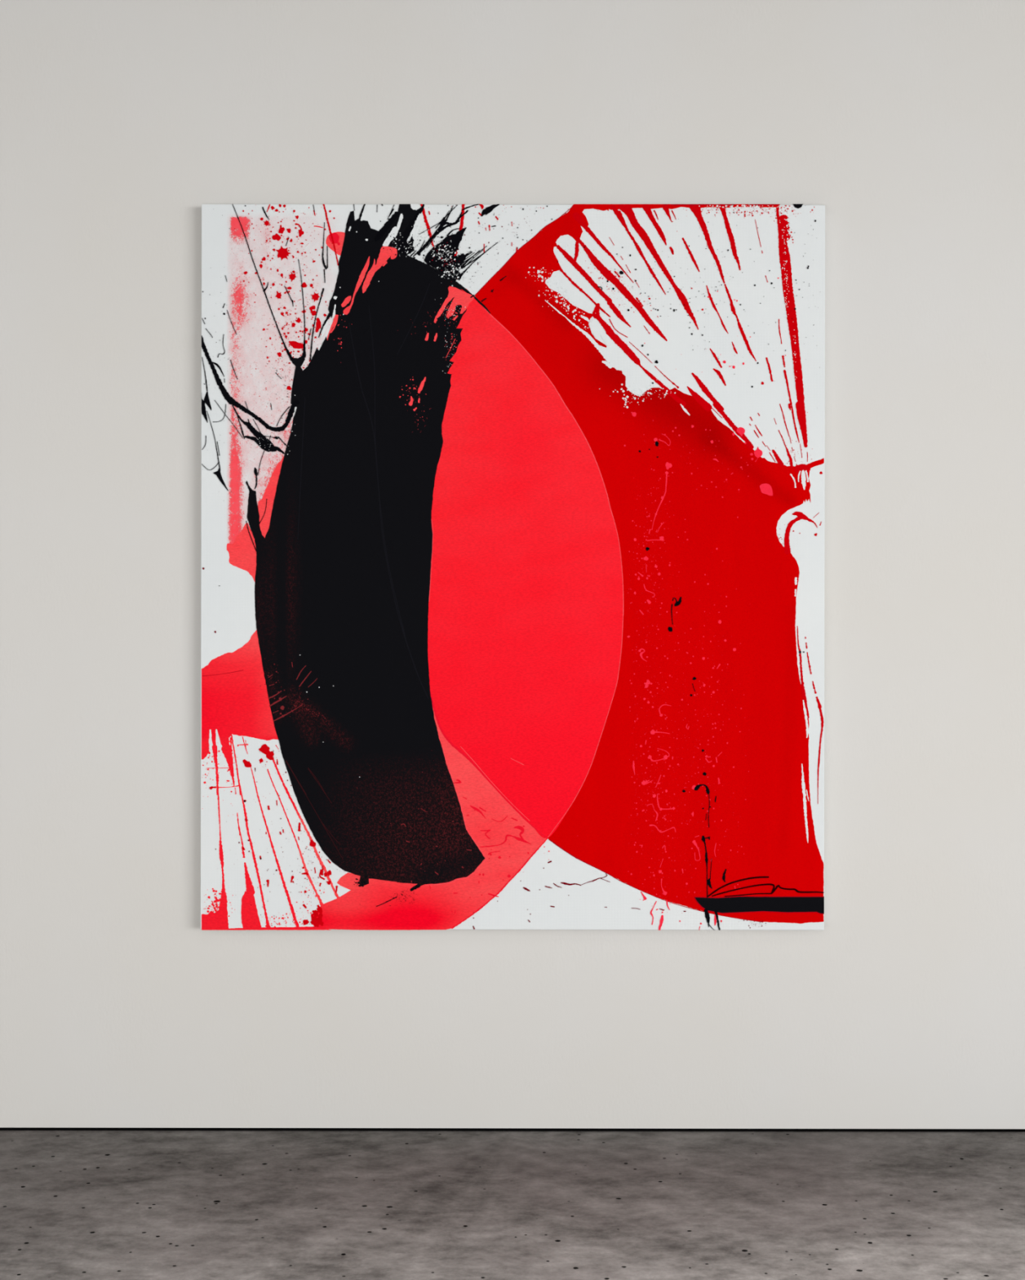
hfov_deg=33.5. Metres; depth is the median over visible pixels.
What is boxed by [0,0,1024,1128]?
wall
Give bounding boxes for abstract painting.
[200,204,825,929]
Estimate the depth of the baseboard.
4.80 m
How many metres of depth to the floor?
4.19 m
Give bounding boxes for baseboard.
[0,1127,1024,1132]
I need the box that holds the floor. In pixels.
[0,1130,1024,1279]
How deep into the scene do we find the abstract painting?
4.76 m

